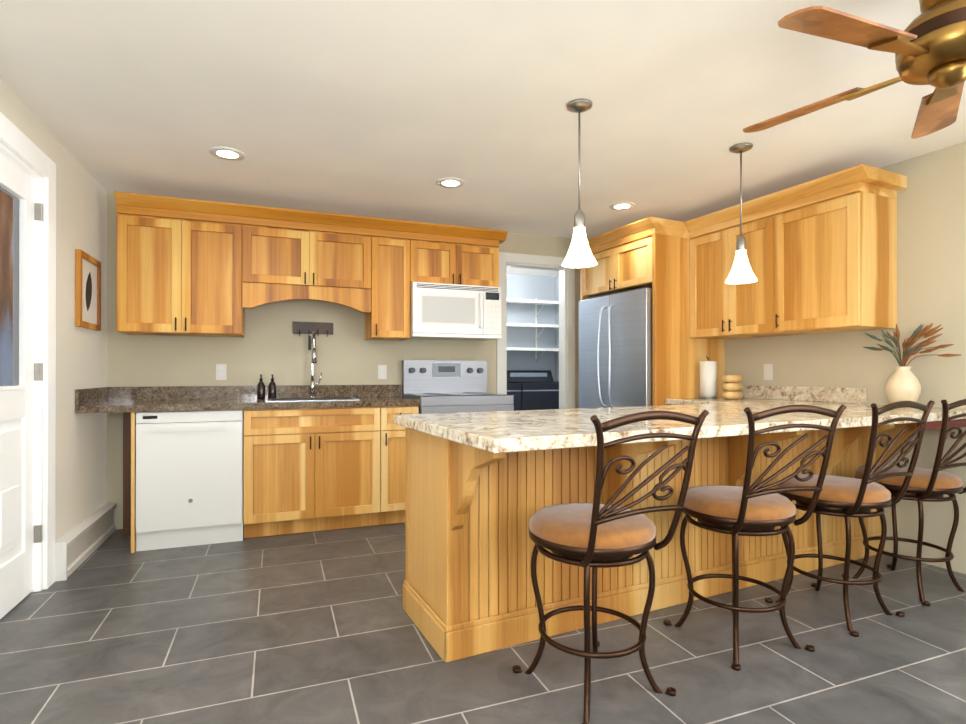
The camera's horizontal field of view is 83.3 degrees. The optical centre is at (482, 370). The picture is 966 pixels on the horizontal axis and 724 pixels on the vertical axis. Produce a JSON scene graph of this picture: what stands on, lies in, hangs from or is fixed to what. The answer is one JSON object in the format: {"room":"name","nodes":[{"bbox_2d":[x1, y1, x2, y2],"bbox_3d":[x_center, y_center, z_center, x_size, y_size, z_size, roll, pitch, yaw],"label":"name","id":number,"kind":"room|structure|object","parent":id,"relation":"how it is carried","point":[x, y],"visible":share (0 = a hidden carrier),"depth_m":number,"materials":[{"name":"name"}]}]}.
{"room":"kitchen","nodes":[
{"label":"kitchen","id":0,"kind":"room"},
{"bbox_2d":[0,78,106,589],"bbox_3d":[-1.501,-0.080,0.603,0.120,2.407,7.173,0,0,-21],"label":"wall","id":1,"kind":"structure","parent":0,"point":[81,363],"depth_m":3.23,"materials":[{"name":"paint"}]},
{"bbox_2d":[0,112,55,618],"bbox_3d":[-2.160,0.008,2.367,0.142,2.240,1.120,0,0,-21],"label":"door frame","id":2,"kind":"structure","parent":1,"relation":"attached to","point":[27,297],"depth_m":2.68,"materials":[{"name":"white paint"}]},
{"bbox_2d":[55,502,115,580],"bbox_3d":[-2.459,1.027,3.388,0.067,0.208,1.000,0,0,-21],"label":"baseboard heater","id":3,"kind":"object","parent":1,"relation":"attached to","point":[79,543],"visible":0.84,"depth_m":3.24,"materials":[{"name":"white metal"}]},
{"bbox_2d":[75,249,100,330],"bbox_3d":[-2.499,-0.498,3.444,0.027,0.460,0.410,0,0,-21],"label":"picture frame","id":4,"kind":"object","parent":1,"relation":"attached to","point":[87,291],"visible":1,"depth_m":3.42,"materials":[{"name":"brown wood"}]},
{"bbox_2d":[106,192,579,528],"bbox_3d":[-0.222,-0.068,4.863,5.300,2.407,0.120,0,0,-21],"label":"wall","id":5,"kind":"structure","parent":0,"point":[268,344],"depth_m":4.26,"materials":[{"name":"paint"}]},
{"bbox_2d":[216,364,225,379],"bbox_3d":[-1.986,0.009,4.121,0.072,0.120,0.007,0,0,-21],"label":"electrical outlet plate","id":6,"kind":"object","parent":5,"relation":"attached to","point":[221,371],"depth_m":4.12,"materials":[{"name":"white plastic"}]},
{"bbox_2d":[114,191,507,340],"bbox_3d":[-1.171,-0.715,4.224,2.798,0.913,0.397,0,0,-21],"label":"upper cabinet","id":7,"kind":"object","parent":5,"relation":"attached to","point":[193,267],"visible":0.98,"depth_m":3.93,"materials":[{"name":"brown wood"}]},
{"bbox_2d":[410,282,500,340],"bbox_3d":[-0.262,-0.484,4.550,0.750,0.427,0.431,0,0,-21],"label":"over-the-range microwave","id":8,"kind":"object","parent":7,"relation":"attached to","point":[439,311],"visible":1,"depth_m":4.38,"materials":[{"name":"white plastic"}]},
{"bbox_2d":[293,321,332,349],"bbox_3d":[-1.355,-0.278,4.338,0.310,0.225,0.051,0,0,-21],"label":"hook rack","id":9,"kind":"object","parent":5,"relation":"attached to","point":[299,328],"visible":1,"depth_m":4.34,"materials":[{"name":"brown wood"}]},
{"bbox_2d":[378,365,386,378],"bbox_3d":[-0.844,0.010,4.556,0.072,0.120,0.007,0,0,-21],"label":"electrical outlet plate","id":10,"kind":"object","parent":5,"relation":"attached to","point":[382,369],"depth_m":4.55,"materials":[{"name":"white plastic"}]},
{"bbox_2d":[497,252,574,408],"bbox_3d":[0.481,0.029,5.122,0.810,2.215,0.139,0,0,-21],"label":"trim","id":11,"kind":"structure","parent":5,"relation":"attached to","point":[566,337],"depth_m":5.17,"materials":[{"name":"white paint"}]},
{"bbox_2d":[0,522,965,723],"bbox_3d":[0.716,1.178,2.394,5.900,0.100,9.350,0,0,-21],"label":"floor","id":12,"kind":"structure","parent":0,"point":[317,627],"depth_m":2.17,"materials":[{"name":"tile"}]},
{"bbox_2d":[136,410,243,550],"bbox_3d":[-1.978,0.697,3.754,0.612,0.872,0.600,0,0,-21],"label":"dishwasher","id":13,"kind":"object","parent":12,"relation":"on","point":[189,478],"visible":0.9,"depth_m":3.48,"materials":[{"name":"white metal"}]},
{"bbox_2d":[243,406,390,537],"bbox_3d":[-1.250,0.696,4.059,0.958,0.876,0.643,0,0,-21],"label":"base cabinet","id":14,"kind":"object","parent":12,"relation":"on","point":[311,469],"depth_m":3.76,"materials":[{"name":"brown wood"}]},
{"bbox_2d":[391,406,418,523],"bbox_3d":[-0.747,0.697,4.250,0.343,0.876,0.643,0,0,-21],"label":"base cabinet","id":15,"kind":"object","parent":12,"relation":"on","point":[398,433],"depth_m":3.97,"materials":[{"name":"brown wood"}]},
{"bbox_2d":[75,384,419,412],"bbox_3d":[-1.570,0.184,3.931,2.113,0.143,0.657,0,0,-21],"label":"countertop","id":16,"kind":"structure","parent":15,"relation":"on","point":[142,399],"depth_m":3.91,"materials":[{"name":"stone"}]},
{"bbox_2d":[257,374,264,398],"bbox_3d":[-1.692,0.120,4.142,0.058,0.186,0.058,0,0,24],"label":"soap bottle","id":17,"kind":"object","parent":16,"relation":"on","point":[261,389],"depth_m":4.12,"materials":[{"name":"brown glass"}]},
{"bbox_2d":[268,374,275,397],"bbox_3d":[-1.618,0.120,4.171,0.058,0.186,0.058,0,0,24],"label":"soap bottle","id":18,"kind":"object","parent":16,"relation":"on","point":[272,386],"depth_m":4.15,"materials":[{"name":"brown glass"}]},
{"bbox_2d":[309,331,321,397],"bbox_3d":[-1.286,-0.047,4.198,0.104,0.519,0.272,0,0,-21],"label":"faucet","id":19,"kind":"object","parent":16,"relation":"on","point":[313,362],"visible":1,"depth_m":4.27,"materials":[{"name":"silver metal"}]},
{"bbox_2d":[402,360,513,413],"bbox_3d":[-0.211,0.522,4.406,0.750,1.225,0.715,0,0,-21],"label":"range","id":20,"kind":"object","parent":12,"relation":"on","point":[437,386],"visible":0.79,"depth_m":4.58,"materials":[{"name":"metal"}]},
{"bbox_2d":[507,381,520,410],"bbox_3d":[0.022,0.563,6.560,0.685,1.145,0.633,0,0,-21],"label":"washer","id":21,"kind":"object","parent":12,"relation":"on","point":[514,388],"visible":0.08,"depth_m":6.37,"materials":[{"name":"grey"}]},
{"bbox_2d":[507,370,558,409],"bbox_3d":[0.671,0.564,6.807,0.685,1.145,0.633,0,0,-21],"label":"dryer","id":22,"kind":"object","parent":12,"relation":"on","point":[539,389],"visible":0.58,"depth_m":6.52,"materials":[{"name":"grey metal"}]},
{"bbox_2d":[513,410,708,723],"bbox_3d":[0.413,0.637,1.935,0.504,1.020,0.531,0,0,-30],"label":"stool","id":23,"kind":"object","parent":12,"relation":"on","point":[595,535],"visible":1,"depth_m":1.80,"materials":[{"name":"brown metal"}]},
{"bbox_2d":[579,286,651,407],"bbox_3d":[1.358,0.236,4.688,0.813,1.775,0.880,0,0,-26],"label":"refrigerator","id":24,"kind":"object","parent":12,"relation":"on","point":[615,349],"visible":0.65,"depth_m":4.45,"materials":[{"name":"metal"}]},
{"bbox_2d":[580,216,724,405],"bbox_3d":[1.414,-0.017,4.716,0.802,2.305,0.960,0,0,-26],"label":"tall cabinet","id":25,"kind":"object","parent":12,"relation":"on","point":[654,252],"visible":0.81,"depth_m":4.26,"materials":[{"name":"brown wood"}]},
{"bbox_2d":[403,423,916,662],"bbox_3d":[1.127,0.692,2.845,2.946,0.873,0.934,0,0,-26],"label":"base cabinet","id":26,"kind":"object","parent":12,"relation":"on","point":[468,590],"visible":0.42,"depth_m":2.38,"materials":[{"name":"brown wood"}]},
{"bbox_2d":[393,385,965,452],"bbox_3d":[1.034,0.203,3.056,3.067,0.185,1.941,0,0,-21],"label":"countertop","id":27,"kind":"structure","parent":26,"relation":"on","point":[509,431],"depth_m":2.38,"materials":[{"name":"stone"}]},
{"bbox_2d":[698,355,718,398],"bbox_3d":[1.758,0.046,4.244,0.149,0.334,0.150,0,0,-21],"label":"paper towel holder","id":28,"kind":"object","parent":27,"relation":"on","point":[708,379],"visible":0.96,"depth_m":4.19,"materials":[{"name":"white paper"}]},
{"bbox_2d":[722,375,742,398],"bbox_3d":[1.877,0.120,4.090,0.143,0.185,0.144,0,0,-21],"label":"canisters","id":29,"kind":"object","parent":27,"relation":"on","point":[732,386],"visible":1,"depth_m":4.04,"materials":[{"name":"brown wood"}]},
{"bbox_2d":[864,323,959,407],"bbox_3d":[2.414,-0.033,3.117,0.374,0.485,0.498,0,0,-21],"label":"vase","id":30,"kind":"object","parent":27,"relation":"on","point":[902,383],"visible":1,"depth_m":3.10,"materials":[{"name":"white ceramic"}]},
{"bbox_2d":[663,405,846,670],"bbox_3d":[1.086,0.639,2.272,0.513,1.024,0.531,0,0,-21],"label":"stool","id":31,"kind":"object","parent":12,"relation":"on","point":[746,509],"visible":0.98,"depth_m":2.13,"materials":[{"name":"brown metal"}]},
{"bbox_2d":[765,400,934,636],"bbox_3d":[1.682,0.639,2.549,0.504,1.020,0.531,0,0,-29],"label":"stool","id":32,"kind":"object","parent":12,"relation":"on","point":[846,498],"visible":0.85,"depth_m":2.41,"materials":[{"name":"brown metal"}]},
{"bbox_2d":[842,399,965,605],"bbox_3d":[2.268,0.641,2.838,0.512,1.024,0.540,0,0,-21],"label":"stool","id":33,"kind":"object","parent":12,"relation":"on","point":[935,483],"visible":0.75,"depth_m":2.70,"materials":[{"name":"brown metal"}]},
{"bbox_2d":[0,0,965,276],"bbox_3d":[0.716,-1.329,2.402,5.900,0.100,9.350,0,0,-21],"label":"ceiling","id":34,"kind":"structure","parent":0,"point":[386,108],"depth_m":2.58,"materials":[{"name":"paint"}]},
{"bbox_2d":[209,147,245,160],"bbox_3d":[-1.499,-1.273,3.190,0.195,0.006,0.195,0,0,-27],"label":"recessed light","id":35,"kind":"object","parent":34,"relation":"in","point":[227,153],"depth_m":3.18,"materials":[{"name":"white glass"}]},
{"bbox_2d":[436,178,464,187],"bbox_3d":[-0.219,-1.271,3.677,0.195,0.006,0.195,0,0,-27],"label":"recessed light","id":36,"kind":"object","parent":34,"relation":"in","point":[449,182],"depth_m":3.66,"materials":[{"name":"white glass"}]},
{"bbox_2d":[562,98,596,267],"bbox_3d":[0.463,-0.894,2.608,0.167,0.767,0.167,0,0,-21],"label":"pendant light","id":37,"kind":"object","parent":34,"relation":"hanging from","point":[579,255],"visible":0.98,"depth_m":2.58,"materials":[{"name":"white glass"}]},
{"bbox_2d":[609,202,634,209],"bbox_3d":[1.073,-1.270,4.190,0.195,0.006,0.195,0,0,-27],"label":"recessed light","id":38,"kind":"object","parent":34,"relation":"in","point":[619,206],"depth_m":4.19,"materials":[{"name":"white glass"}]},
{"bbox_2d":[725,143,757,283],"bbox_3d":[1.471,-0.893,3.096,0.167,0.767,0.167,0,0,-21],"label":"pendant light","id":39,"kind":"object","parent":34,"relation":"hanging from","point":[741,272],"visible":1,"depth_m":3.07,"materials":[{"name":"white glass"}]},
{"bbox_2d":[743,0,965,138],"bbox_3d":[1.442,-1.007,1.717,1.229,0.546,1.265,0,0,-21],"label":"ceiling fan","id":40,"kind":"object","parent":34,"relation":"hanging from","point":[927,46],"visible":1,"depth_m":1.67,"materials":[{"name":"brown wood"}]},
{"bbox_2d":[507,273,554,380],"bbox_3d":[-0.023,-0.061,6.968,2.310,2.407,0.120,0,0,-21],"label":"wall","id":41,"kind":"structure","parent":0,"point":[528,287],"depth_m":7.15,"materials":[{"name":"paint"}]},
{"bbox_2d":[507,298,558,361],"bbox_3d":[0.059,-0.536,6.755,1.970,0.844,0.335,0,0,-21],"label":"wire shelf","id":42,"kind":"object","parent":41,"relation":"attached to","point":[536,302],"visible":0.27,"depth_m":6.85,"materials":[{"name":"white metal"}]},
{"bbox_2d":[555,275,558,380],"bbox_3d":[1.339,-0.063,6.468,0.120,2.407,1.770,0,0,-21],"label":"wall","id":43,"kind":"structure","parent":0,"point":[557,277],"depth_m":7.22,"materials":[{"name":"paint"}]},
{"bbox_2d":[725,142,965,573],"bbox_3d":[3.142,-0.076,2.214,0.120,2.407,7.420,0,0,-26],"label":"wall","id":44,"kind":"structure","parent":0,"point":[931,243],"depth_m":3.22,"materials":[{"name":"paint"}]},
{"bbox_2d":[688,208,771,339],"bbox_3d":[1.999,-0.679,4.024,0.505,0.841,0.822,0,0,-21],"label":"upper cabinet","id":45,"kind":"object","parent":44,"relation":"attached to","point":[719,309],"depth_m":4.03,"materials":[{"name":"brown wood"}]},
{"bbox_2d":[764,364,772,379],"bbox_3d":[2.153,0.008,4.102,0.008,0.120,0.072,0,0,-26],"label":"electrical outlet plate","id":46,"kind":"object","parent":44,"relation":"attached to","point":[768,371],"visible":1,"depth_m":4.10,"materials":[{"name":"white plastic"}]},
{"bbox_2d":[756,176,905,335],"bbox_3d":[2.206,-0.680,3.480,0.505,0.841,0.596,0,0,-21],"label":"upper cabinet","id":47,"kind":"object","parent":44,"relation":"attached to","point":[821,252],"depth_m":3.32,"materials":[{"name":"brown wood"}]}
]}

